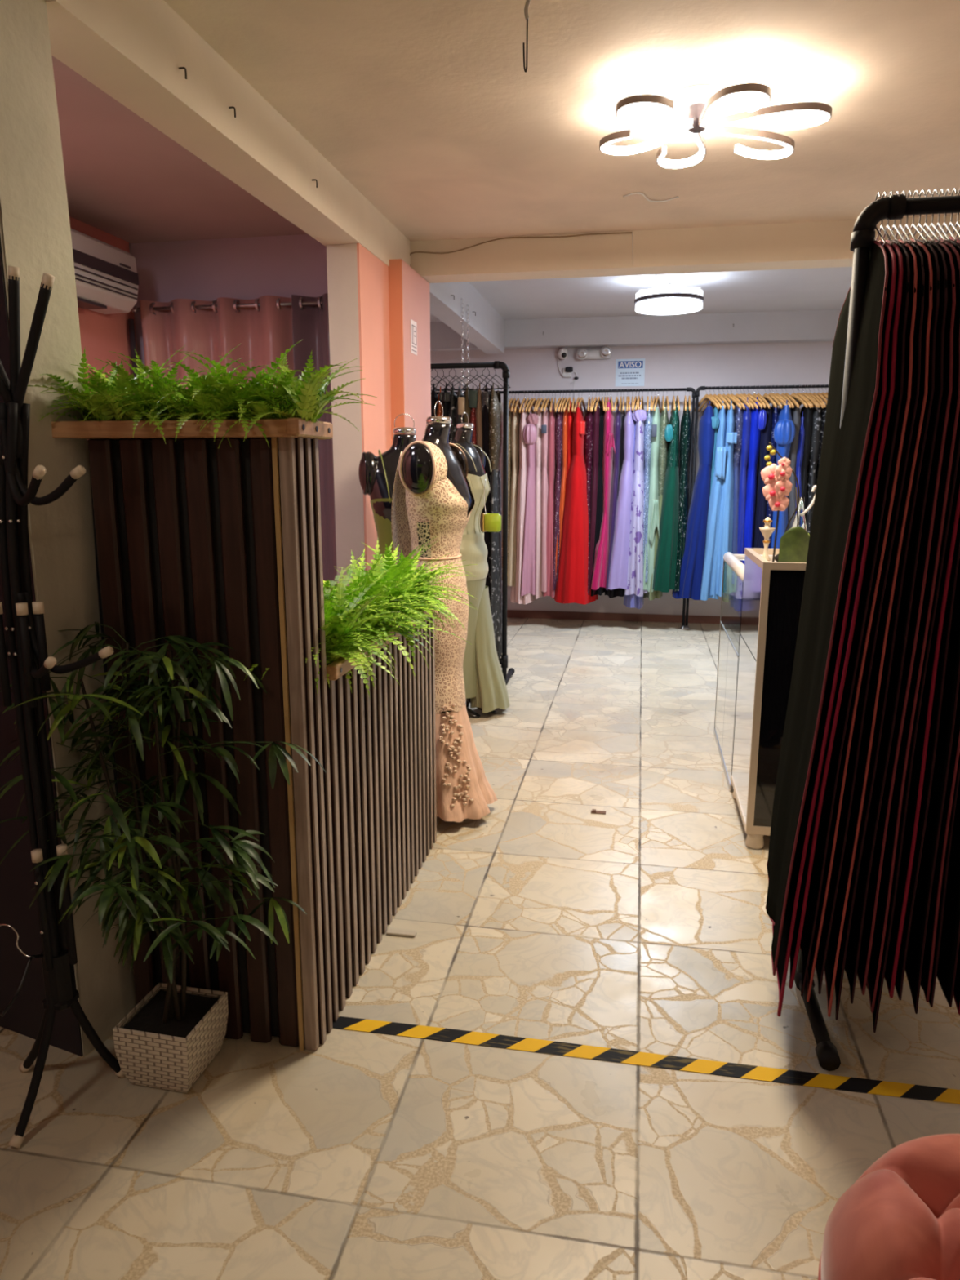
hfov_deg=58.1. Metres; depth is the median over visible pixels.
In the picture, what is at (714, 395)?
wooden hanger
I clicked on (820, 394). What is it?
wooden hanger
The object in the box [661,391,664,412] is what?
wooden hanger
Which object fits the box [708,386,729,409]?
wooden hanger
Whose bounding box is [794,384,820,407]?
wooden hanger
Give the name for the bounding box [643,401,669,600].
dress
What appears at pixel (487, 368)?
wire hanger
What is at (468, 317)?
chain
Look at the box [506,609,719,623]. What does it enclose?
baseboard
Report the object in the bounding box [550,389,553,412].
wooden hanger
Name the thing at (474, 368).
wire hanger
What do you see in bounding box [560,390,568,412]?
wooden hanger
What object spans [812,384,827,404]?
wooden hanger
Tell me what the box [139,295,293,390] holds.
curtain
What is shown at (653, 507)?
dress
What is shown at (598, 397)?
wooden hanger
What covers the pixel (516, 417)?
dress
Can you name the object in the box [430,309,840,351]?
ceiling beam
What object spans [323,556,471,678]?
fern
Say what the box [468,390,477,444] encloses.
dress
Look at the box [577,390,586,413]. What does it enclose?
wooden hanger
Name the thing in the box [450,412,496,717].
mannequin
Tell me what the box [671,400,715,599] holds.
dress
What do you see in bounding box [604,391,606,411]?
wooden hanger
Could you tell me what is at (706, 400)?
wooden hanger
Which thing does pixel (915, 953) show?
garment
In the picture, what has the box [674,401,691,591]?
dress
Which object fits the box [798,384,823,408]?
wooden hanger
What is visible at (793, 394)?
wooden hanger
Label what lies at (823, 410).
dress
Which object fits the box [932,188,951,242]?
wire hanger
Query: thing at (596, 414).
dress
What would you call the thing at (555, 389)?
wooden hanger
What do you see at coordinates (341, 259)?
wall column
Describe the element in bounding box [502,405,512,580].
dress
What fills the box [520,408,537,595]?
dress
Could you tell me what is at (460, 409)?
dress
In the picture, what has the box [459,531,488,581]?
drape
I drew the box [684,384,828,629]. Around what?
clothes rack
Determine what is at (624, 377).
print
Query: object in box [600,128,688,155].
diffuser
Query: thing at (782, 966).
garment
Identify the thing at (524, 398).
wooden hanger
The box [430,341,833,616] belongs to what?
wall
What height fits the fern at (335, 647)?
0.331 m
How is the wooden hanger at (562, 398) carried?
hanging from the clothes rack at (687, 389)
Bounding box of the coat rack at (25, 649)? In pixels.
[0,266,125,1148]
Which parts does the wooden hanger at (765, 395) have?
arm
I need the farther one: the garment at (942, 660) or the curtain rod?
the curtain rod
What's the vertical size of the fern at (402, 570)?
0.311 m
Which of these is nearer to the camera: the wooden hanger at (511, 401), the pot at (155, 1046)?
the pot at (155, 1046)
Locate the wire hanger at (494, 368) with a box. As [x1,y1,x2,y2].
[480,368,510,391]
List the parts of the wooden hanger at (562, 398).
arm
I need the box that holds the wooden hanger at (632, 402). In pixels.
[631,395,633,410]
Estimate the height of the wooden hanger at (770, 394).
0.196 m
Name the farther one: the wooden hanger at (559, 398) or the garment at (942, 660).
the wooden hanger at (559, 398)
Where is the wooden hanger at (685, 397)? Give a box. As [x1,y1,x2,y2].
[683,391,686,410]
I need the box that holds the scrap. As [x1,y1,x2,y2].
[591,808,605,814]
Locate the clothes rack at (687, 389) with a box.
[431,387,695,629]
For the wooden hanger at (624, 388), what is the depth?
7.18 m
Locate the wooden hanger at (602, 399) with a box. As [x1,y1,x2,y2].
[600,389,604,411]
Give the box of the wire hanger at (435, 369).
[431,368,452,391]
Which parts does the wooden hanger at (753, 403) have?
arm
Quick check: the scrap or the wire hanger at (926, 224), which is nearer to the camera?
the wire hanger at (926, 224)
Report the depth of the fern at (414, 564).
3.00 m
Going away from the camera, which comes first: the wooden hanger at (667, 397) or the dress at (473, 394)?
the dress at (473, 394)
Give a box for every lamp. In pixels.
[599,83,831,168]
[634,273,703,315]
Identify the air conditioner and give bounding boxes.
[70,227,138,314]
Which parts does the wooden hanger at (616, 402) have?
arm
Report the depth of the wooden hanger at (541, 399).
7.33 m
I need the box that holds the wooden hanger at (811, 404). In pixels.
[791,384,813,407]
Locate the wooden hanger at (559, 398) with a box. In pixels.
[554,389,563,411]
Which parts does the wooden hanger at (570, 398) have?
arm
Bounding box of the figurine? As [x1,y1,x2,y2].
[759,516,775,560]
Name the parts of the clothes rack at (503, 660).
rail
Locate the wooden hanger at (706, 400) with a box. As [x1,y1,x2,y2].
[697,386,722,412]
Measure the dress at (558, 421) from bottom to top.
1.583 m
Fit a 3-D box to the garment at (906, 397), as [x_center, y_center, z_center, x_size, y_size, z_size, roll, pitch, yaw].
[0.895,-0.061,2.121,0.115,1.722,0.629,3,12,15]
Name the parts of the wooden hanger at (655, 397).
arm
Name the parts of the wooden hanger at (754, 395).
arm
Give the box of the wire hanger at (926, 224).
[917,189,940,244]
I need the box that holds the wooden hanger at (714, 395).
[702,386,725,412]
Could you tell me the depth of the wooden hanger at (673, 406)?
7.19 m
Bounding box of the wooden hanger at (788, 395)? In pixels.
[776,385,799,408]
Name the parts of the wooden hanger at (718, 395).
arm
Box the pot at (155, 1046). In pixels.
[112,982,228,1093]
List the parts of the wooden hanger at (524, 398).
arm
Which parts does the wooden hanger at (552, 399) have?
arm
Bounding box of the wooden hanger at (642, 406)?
[639,395,644,409]
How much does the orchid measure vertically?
0.442 m
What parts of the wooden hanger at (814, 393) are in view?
arm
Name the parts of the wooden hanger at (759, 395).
arm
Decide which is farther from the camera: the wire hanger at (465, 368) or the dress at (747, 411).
the dress at (747, 411)
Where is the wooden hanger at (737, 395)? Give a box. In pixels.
[724,386,751,410]
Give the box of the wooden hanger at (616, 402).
[613,388,618,411]
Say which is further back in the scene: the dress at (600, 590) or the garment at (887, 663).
the dress at (600, 590)
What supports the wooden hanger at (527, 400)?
hanging from the clothes rack at (687, 389)
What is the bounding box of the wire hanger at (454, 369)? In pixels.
[442,368,469,391]
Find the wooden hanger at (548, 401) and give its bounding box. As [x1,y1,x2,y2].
[543,395,551,411]
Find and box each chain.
[461,297,464,394]
[466,304,469,386]
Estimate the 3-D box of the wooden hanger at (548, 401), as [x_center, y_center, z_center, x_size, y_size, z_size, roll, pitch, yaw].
[0.590,-2.042,7.403,0.013,0.196,0.400,3,11,15]
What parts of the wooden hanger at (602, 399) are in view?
arm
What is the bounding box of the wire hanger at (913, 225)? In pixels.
[905,190,928,244]
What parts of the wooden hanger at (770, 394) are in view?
arm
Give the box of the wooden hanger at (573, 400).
[571,397,575,411]
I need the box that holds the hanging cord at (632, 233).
[631,232,633,265]
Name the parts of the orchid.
flower, flower, flower, flower, flower, stem, flower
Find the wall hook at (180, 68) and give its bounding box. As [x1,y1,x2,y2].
[178,66,186,79]
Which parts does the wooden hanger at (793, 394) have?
arm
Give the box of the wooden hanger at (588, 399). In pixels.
[587,396,590,411]
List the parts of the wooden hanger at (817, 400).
arm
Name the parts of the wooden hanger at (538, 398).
arm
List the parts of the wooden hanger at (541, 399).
arm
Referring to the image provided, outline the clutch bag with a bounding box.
[482,479,501,532]
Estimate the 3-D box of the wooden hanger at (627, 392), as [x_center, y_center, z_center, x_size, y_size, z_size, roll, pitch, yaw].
[1.242,-2.019,7.287,0.013,0.196,0.400,2,12,8]
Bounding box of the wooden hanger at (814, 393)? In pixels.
[801,384,826,408]
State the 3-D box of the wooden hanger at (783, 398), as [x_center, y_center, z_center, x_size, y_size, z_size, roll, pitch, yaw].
[2.426,-1.984,7.069,0.013,0.196,0.400,-3,11,-16]
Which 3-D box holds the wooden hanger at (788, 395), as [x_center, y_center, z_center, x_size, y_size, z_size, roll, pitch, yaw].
[2.499,-1.982,7.056,0.014,0.196,0.400,-2,11,-11]
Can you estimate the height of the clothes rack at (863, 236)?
1.972 m
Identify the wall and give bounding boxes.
[69,216,137,439]
[128,234,328,382]
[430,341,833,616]
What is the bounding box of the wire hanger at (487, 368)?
[476,368,503,390]
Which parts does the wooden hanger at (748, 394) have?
arm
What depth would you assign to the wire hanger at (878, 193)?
1.93 m
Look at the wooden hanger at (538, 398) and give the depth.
7.34 m
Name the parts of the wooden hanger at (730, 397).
arm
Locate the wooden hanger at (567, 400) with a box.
[563,389,572,412]
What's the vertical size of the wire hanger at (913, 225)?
0.133 m
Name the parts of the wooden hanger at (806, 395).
arm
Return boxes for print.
[412,324,416,352]
[618,372,640,383]
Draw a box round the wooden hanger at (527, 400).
[521,390,533,413]
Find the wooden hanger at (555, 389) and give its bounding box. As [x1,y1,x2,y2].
[554,389,555,412]
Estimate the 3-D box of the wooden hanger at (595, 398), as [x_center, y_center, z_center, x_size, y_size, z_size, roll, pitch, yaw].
[0.983,-2.029,7.334,0.013,0.196,0.400,3,13,16]
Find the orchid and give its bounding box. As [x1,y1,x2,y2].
[760,442,809,562]
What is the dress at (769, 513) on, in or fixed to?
hanging from the wooden hanger at (770, 394)
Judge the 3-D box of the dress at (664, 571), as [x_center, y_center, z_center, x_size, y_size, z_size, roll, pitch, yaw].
[1.596,-1.212,7.350,0.291,1.563,0.513,3,12,14]
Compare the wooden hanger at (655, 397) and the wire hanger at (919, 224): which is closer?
the wire hanger at (919, 224)
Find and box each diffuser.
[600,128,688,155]
[617,102,693,128]
[657,133,704,168]
[700,91,768,127]
[702,130,792,159]
[705,102,830,131]
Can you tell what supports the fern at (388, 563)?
in the planter at (382, 745)
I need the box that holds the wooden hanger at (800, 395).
[791,384,811,408]
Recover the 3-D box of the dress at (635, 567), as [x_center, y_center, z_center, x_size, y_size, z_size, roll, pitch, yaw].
[1.356,-1.198,7.384,0.253,1.603,0.534,2,11,10]
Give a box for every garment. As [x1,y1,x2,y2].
[765,240,888,975]
[772,240,896,1016]
[788,240,903,988]
[800,239,917,1001]
[800,240,910,996]
[815,239,924,994]
[824,238,933,1017]
[835,239,939,1020]
[844,239,947,1004]
[857,238,955,995]
[866,237,959,1013]
[866,237,959,1032]
[884,236,959,997]
[894,237,959,1000]
[905,560,959,1013]
[920,682,959,1002]
[920,753,959,1007]
[936,779,959,1007]
[953,943,959,1014]
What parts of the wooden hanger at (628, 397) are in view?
arm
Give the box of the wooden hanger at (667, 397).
[665,387,669,410]
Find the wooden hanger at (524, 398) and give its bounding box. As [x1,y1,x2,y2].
[518,390,528,413]
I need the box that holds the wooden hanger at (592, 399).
[590,396,593,411]
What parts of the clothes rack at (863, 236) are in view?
rail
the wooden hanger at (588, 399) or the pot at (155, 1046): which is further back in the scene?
the wooden hanger at (588, 399)
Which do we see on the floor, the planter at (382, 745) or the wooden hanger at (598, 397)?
the planter at (382, 745)
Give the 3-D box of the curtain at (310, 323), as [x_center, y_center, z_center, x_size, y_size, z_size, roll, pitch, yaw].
[-0.746,-0.611,4.415,0.348,2.175,0.096,2,11,10]
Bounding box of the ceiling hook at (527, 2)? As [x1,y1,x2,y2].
[522,0,530,72]
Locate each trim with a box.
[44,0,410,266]
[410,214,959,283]
[429,281,504,354]
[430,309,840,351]
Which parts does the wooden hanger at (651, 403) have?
arm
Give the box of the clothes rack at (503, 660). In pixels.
[430,360,515,684]
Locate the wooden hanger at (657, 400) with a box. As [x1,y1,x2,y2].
[653,387,661,413]
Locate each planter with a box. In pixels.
[51,417,338,1050]
[326,597,441,1010]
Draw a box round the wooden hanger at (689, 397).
[687,391,690,410]
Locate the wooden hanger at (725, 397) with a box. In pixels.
[712,386,734,408]
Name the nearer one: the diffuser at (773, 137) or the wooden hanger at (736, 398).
the diffuser at (773, 137)
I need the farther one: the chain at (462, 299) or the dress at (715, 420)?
the dress at (715, 420)
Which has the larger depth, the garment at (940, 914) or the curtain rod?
the curtain rod
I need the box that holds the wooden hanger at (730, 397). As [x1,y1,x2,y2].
[726,386,742,408]
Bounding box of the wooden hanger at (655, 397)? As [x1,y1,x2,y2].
[650,387,656,411]
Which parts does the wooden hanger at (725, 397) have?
arm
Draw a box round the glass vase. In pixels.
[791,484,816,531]
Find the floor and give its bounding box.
[0,617,959,1279]
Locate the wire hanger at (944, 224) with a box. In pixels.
[937,188,956,244]
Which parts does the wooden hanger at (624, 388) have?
arm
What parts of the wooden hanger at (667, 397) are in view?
arm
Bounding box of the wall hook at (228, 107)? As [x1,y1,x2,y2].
[228,106,235,117]
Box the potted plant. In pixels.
[0,621,326,1093]
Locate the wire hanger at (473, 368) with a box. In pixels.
[449,368,490,391]
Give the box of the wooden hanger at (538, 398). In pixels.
[533,390,542,412]
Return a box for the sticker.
[410,319,417,355]
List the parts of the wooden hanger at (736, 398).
arm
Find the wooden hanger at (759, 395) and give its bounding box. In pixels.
[753,385,770,408]
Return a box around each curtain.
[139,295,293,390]
[291,293,337,586]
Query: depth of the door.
2.05 m
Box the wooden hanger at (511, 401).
[508,391,515,408]
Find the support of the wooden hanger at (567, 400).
hanging from the clothes rack at (687, 389)
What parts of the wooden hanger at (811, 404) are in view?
arm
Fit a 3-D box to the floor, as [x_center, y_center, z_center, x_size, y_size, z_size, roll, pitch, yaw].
[0.183,0.829,3.060,4.770,0.060,10.450,2,11,10]
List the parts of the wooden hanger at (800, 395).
arm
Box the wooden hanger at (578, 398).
[573,390,582,412]
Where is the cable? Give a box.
[409,231,631,266]
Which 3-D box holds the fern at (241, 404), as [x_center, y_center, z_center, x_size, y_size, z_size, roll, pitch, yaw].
[-0.484,-0.528,1.855,0.364,0.219,0.342,-6,13,-28]
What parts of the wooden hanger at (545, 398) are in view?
arm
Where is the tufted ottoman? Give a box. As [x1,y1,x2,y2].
[817,1133,959,1279]
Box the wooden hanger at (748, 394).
[740,385,763,408]
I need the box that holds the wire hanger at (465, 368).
[444,368,479,391]
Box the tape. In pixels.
[332,1016,959,1104]
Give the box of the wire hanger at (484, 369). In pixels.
[462,368,502,390]
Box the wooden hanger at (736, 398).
[719,386,745,408]
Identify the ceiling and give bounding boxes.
[51,0,959,243]
[430,266,852,322]
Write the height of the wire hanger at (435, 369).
0.158 m
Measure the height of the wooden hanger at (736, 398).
0.196 m
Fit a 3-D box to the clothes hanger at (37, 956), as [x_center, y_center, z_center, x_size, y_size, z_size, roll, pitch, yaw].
[-0.952,0.653,1.817,0.090,0.157,0.273,2,11,10]
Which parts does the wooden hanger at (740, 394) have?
arm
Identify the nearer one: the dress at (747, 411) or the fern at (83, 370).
the fern at (83, 370)
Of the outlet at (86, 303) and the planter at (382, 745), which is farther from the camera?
the outlet at (86, 303)
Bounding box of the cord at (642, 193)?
[622,192,678,202]
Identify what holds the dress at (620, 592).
hanging from the wooden hanger at (624, 388)
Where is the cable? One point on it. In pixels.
(625, 232)
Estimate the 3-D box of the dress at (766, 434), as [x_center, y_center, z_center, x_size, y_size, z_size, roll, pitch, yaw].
[2.354,-1.200,7.239,0.174,1.543,0.448,2,11,10]
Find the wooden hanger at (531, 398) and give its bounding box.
[524,390,536,413]
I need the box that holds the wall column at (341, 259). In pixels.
[326,243,364,586]
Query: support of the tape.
on the floor
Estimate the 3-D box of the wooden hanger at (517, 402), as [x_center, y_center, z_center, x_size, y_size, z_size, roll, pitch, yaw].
[0.331,-2.052,7.452,0.013,0.196,0.400,2,12,11]
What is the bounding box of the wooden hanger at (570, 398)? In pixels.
[567,389,571,412]
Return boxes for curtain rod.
[131,301,323,313]
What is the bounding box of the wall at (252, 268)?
[128,234,328,382]
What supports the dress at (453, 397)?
hanging from the wire hanger at (454, 369)
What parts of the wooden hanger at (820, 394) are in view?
arm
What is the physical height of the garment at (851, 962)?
1.723 m
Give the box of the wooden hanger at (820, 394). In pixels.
[811,385,827,404]
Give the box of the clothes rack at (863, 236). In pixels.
[794,194,959,1071]
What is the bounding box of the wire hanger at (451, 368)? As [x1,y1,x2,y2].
[431,368,469,391]
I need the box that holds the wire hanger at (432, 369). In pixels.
[431,368,448,391]
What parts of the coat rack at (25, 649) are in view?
leg, leg, leg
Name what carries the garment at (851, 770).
attached to the clothes rack at (863, 236)
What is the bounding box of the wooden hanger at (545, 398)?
[540,390,550,411]
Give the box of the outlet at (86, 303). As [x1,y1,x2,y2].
[76,297,106,309]
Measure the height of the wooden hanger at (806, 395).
0.196 m
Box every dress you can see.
[369,449,395,582]
[391,440,497,822]
[431,383,441,416]
[435,386,443,416]
[439,383,449,441]
[448,382,459,443]
[453,443,510,713]
[455,382,466,431]
[462,382,473,423]
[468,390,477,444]
[475,382,485,531]
[481,382,492,590]
[488,382,502,658]
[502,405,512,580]
[507,404,520,587]
[510,403,536,604]
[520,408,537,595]
[526,408,546,599]
[541,407,549,592]
[543,403,556,598]
[552,403,563,591]
[553,402,598,604]
[555,406,568,571]
[564,400,574,497]
[583,399,594,593]
[588,400,599,595]
[591,397,615,590]
[591,407,604,596]
[601,404,622,590]
[604,409,625,598]
[608,401,634,589]
[623,408,644,608]
[624,401,648,596]
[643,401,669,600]
[643,402,653,582]
[643,405,660,591]
[652,401,679,592]
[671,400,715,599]
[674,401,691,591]
[700,400,726,600]
[709,405,719,498]
[710,400,737,596]
[732,398,742,554]
[737,396,751,554]
[743,396,766,554]
[752,400,772,548]
[765,402,778,548]
[771,400,795,548]
[787,400,800,529]
[795,411,804,513]
[800,400,813,519]
[805,406,822,534]
[816,404,826,483]
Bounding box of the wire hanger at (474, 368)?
[462,368,492,391]
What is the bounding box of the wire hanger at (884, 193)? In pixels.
[875,191,893,245]
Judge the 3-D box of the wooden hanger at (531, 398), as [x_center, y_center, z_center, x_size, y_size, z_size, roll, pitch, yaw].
[0.446,-2.047,7.428,0.013,0.196,0.400,4,11,18]
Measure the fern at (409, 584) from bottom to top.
0.353 m
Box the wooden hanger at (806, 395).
[793,384,817,407]
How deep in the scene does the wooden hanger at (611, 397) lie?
7.22 m
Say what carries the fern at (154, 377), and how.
in the planter at (195, 539)
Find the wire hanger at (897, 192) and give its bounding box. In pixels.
[887,191,906,245]
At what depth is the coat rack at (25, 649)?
1.70 m
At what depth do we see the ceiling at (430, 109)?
2.83 m
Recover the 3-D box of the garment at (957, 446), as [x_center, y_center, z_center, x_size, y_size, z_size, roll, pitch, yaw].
[1.006,-0.028,2.106,0.067,1.780,0.627,3,12,12]
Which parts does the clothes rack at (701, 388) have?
rail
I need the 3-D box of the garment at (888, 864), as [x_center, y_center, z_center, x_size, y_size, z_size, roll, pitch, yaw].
[0.995,-0.052,2.106,0.066,1.734,0.621,2,12,12]
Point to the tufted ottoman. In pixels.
(900, 1220)
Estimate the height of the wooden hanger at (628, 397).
0.196 m
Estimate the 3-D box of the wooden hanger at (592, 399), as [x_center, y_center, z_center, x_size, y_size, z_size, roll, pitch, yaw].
[0.955,-2.030,7.338,0.014,0.196,0.400,2,12,11]
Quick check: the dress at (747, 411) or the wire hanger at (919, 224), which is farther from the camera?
the dress at (747, 411)
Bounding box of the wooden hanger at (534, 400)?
[528,390,539,412]
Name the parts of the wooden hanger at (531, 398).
arm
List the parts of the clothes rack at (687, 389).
rail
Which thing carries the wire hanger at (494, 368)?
hanging from the clothes rack at (503, 660)
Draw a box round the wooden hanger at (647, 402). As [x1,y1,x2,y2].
[646,395,648,411]
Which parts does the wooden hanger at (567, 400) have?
arm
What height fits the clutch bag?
0.273 m
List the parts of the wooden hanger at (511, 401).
arm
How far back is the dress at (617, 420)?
7.30 m
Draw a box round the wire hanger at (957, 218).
[951,189,959,236]
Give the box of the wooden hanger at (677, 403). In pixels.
[675,387,679,410]
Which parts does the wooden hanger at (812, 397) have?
arm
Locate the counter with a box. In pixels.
[730,547,806,849]
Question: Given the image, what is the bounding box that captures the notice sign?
[615,358,644,386]
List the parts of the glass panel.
mirror panel, glass, glass, rail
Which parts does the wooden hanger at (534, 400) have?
arm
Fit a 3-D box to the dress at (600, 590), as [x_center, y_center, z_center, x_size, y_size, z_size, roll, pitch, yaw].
[1.026,-1.209,7.488,0.165,1.623,0.414,2,11,10]
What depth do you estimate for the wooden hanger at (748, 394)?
7.02 m
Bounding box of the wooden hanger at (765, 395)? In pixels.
[762,385,777,408]
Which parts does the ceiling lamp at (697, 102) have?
petal frame, petal frame, petal frame, petal frame, petal frame, petal frame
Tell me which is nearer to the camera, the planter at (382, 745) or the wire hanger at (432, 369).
the planter at (382, 745)
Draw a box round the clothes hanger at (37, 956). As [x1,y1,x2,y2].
[0,923,43,1016]
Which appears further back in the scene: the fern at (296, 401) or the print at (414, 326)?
the print at (414, 326)
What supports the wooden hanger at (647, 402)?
hanging from the clothes rack at (687, 389)
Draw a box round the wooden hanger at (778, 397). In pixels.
[766,385,786,405]
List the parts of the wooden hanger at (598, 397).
arm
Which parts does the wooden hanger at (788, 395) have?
arm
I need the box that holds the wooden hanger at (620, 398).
[618,396,622,413]
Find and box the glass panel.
[713,551,776,791]
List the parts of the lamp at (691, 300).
ring trim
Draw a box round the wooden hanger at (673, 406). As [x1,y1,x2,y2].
[671,387,675,413]
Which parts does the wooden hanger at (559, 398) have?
arm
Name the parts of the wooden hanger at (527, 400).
arm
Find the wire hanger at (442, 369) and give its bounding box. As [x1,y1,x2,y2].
[434,368,454,391]
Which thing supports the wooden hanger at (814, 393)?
hanging from the clothes rack at (701, 388)
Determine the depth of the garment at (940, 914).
1.92 m
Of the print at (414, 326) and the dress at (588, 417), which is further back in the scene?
the dress at (588, 417)
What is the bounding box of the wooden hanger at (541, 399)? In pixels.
[535,390,545,411]
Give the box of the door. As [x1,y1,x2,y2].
[0,238,83,1056]
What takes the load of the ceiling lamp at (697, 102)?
attached to the ceiling at (430, 109)
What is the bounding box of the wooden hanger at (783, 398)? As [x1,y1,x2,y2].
[760,386,791,409]
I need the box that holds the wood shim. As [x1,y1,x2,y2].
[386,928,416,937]
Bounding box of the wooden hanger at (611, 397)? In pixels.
[609,391,613,411]
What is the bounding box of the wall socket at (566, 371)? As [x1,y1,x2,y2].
[557,357,578,383]
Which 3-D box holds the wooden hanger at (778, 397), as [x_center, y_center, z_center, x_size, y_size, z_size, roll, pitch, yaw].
[2.396,-1.986,7.077,0.014,0.196,0.400,-4,13,-19]
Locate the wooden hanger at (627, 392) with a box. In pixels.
[626,391,627,411]
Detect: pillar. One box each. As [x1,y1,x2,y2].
[0,0,136,1055]
[356,243,431,571]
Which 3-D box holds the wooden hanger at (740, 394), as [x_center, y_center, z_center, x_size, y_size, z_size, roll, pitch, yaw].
[2.150,-1.994,7.121,0.013,0.196,0.400,-3,12,-14]
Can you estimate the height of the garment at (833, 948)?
1.750 m
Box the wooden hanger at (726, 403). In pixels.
[711,386,729,408]
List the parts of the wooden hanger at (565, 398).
arm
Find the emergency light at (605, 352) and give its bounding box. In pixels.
[576,346,611,359]
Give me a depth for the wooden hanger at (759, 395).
6.99 m
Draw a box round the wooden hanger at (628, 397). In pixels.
[627,388,630,410]
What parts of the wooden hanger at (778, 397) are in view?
arm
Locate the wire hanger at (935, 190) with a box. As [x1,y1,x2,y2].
[924,189,946,243]
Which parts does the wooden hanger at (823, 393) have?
arm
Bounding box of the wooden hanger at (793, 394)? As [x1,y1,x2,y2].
[777,384,808,409]
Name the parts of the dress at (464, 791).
armhole trim, waist cord, armhole trim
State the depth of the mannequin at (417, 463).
3.20 m
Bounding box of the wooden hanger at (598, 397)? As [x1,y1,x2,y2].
[594,390,600,411]
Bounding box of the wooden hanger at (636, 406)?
[635,391,640,410]
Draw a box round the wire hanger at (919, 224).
[911,190,934,244]
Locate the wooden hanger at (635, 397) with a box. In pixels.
[632,391,637,410]
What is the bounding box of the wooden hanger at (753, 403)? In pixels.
[733,385,758,408]
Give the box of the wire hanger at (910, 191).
[900,190,917,244]
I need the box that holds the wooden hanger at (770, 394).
[764,385,782,408]
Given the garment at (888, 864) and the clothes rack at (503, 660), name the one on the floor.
the clothes rack at (503, 660)
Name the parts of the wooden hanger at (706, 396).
arm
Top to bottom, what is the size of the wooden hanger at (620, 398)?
0.196 m
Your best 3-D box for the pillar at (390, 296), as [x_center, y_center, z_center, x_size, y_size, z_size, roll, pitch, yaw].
[-0.395,-0.657,4.361,0.075,2.345,0.999,2,11,10]
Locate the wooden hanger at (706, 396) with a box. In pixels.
[694,386,719,411]
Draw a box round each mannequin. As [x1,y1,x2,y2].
[358,413,416,521]
[402,400,472,713]
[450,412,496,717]
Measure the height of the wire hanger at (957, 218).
0.133 m
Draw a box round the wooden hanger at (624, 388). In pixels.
[622,388,624,414]
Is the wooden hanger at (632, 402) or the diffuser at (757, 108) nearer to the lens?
the diffuser at (757, 108)
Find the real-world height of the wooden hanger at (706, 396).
0.196 m
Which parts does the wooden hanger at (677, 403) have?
arm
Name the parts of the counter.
mirror panel, panel, black glass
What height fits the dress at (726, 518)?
1.593 m
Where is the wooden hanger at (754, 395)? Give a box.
[752,385,765,408]
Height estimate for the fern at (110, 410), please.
0.228 m
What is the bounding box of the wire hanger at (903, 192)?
[893,191,911,244]
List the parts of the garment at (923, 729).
panel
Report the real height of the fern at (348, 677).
0.347 m
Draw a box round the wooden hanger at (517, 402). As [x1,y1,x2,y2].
[514,393,521,413]
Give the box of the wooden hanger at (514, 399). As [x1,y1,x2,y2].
[511,393,518,412]
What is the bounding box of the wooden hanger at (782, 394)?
[771,386,794,408]
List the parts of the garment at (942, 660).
panel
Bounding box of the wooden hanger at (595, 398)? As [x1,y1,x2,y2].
[591,392,599,411]
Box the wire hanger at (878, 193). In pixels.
[875,191,886,246]
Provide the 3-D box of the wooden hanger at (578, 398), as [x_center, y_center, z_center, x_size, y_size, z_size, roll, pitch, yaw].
[0.839,-2.034,7.360,0.013,0.196,0.400,3,13,15]
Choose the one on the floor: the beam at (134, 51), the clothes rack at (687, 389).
the clothes rack at (687, 389)
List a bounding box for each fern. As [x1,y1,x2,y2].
[27,345,195,443]
[40,348,149,422]
[71,343,240,445]
[106,357,277,446]
[168,339,335,441]
[200,351,377,448]
[244,558,399,697]
[323,539,464,639]
[323,555,422,691]
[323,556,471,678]
[328,542,440,669]
[334,539,453,662]
[335,536,477,631]
[343,540,477,631]
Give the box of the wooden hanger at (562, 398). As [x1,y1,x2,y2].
[557,390,565,411]
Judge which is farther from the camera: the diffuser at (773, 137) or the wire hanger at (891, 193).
the diffuser at (773, 137)
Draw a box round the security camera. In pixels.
[557,347,568,359]
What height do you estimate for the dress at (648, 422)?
1.503 m
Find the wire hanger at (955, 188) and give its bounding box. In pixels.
[944,187,959,238]
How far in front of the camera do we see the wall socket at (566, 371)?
7.60 m
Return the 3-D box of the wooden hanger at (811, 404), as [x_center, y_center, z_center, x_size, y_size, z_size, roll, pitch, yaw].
[2.600,-1.978,7.038,0.013,0.196,0.400,-2,11,-12]
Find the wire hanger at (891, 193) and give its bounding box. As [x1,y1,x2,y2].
[881,191,898,244]
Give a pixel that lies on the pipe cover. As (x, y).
(131, 322)
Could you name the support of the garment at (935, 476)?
in the clothes rack at (863, 236)
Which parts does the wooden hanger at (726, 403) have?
arm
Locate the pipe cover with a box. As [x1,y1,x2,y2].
[128,319,137,384]
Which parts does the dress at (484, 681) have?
train panel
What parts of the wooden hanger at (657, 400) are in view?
arm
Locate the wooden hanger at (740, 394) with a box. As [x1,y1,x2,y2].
[729,385,754,408]
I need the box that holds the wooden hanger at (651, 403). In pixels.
[649,388,652,410]

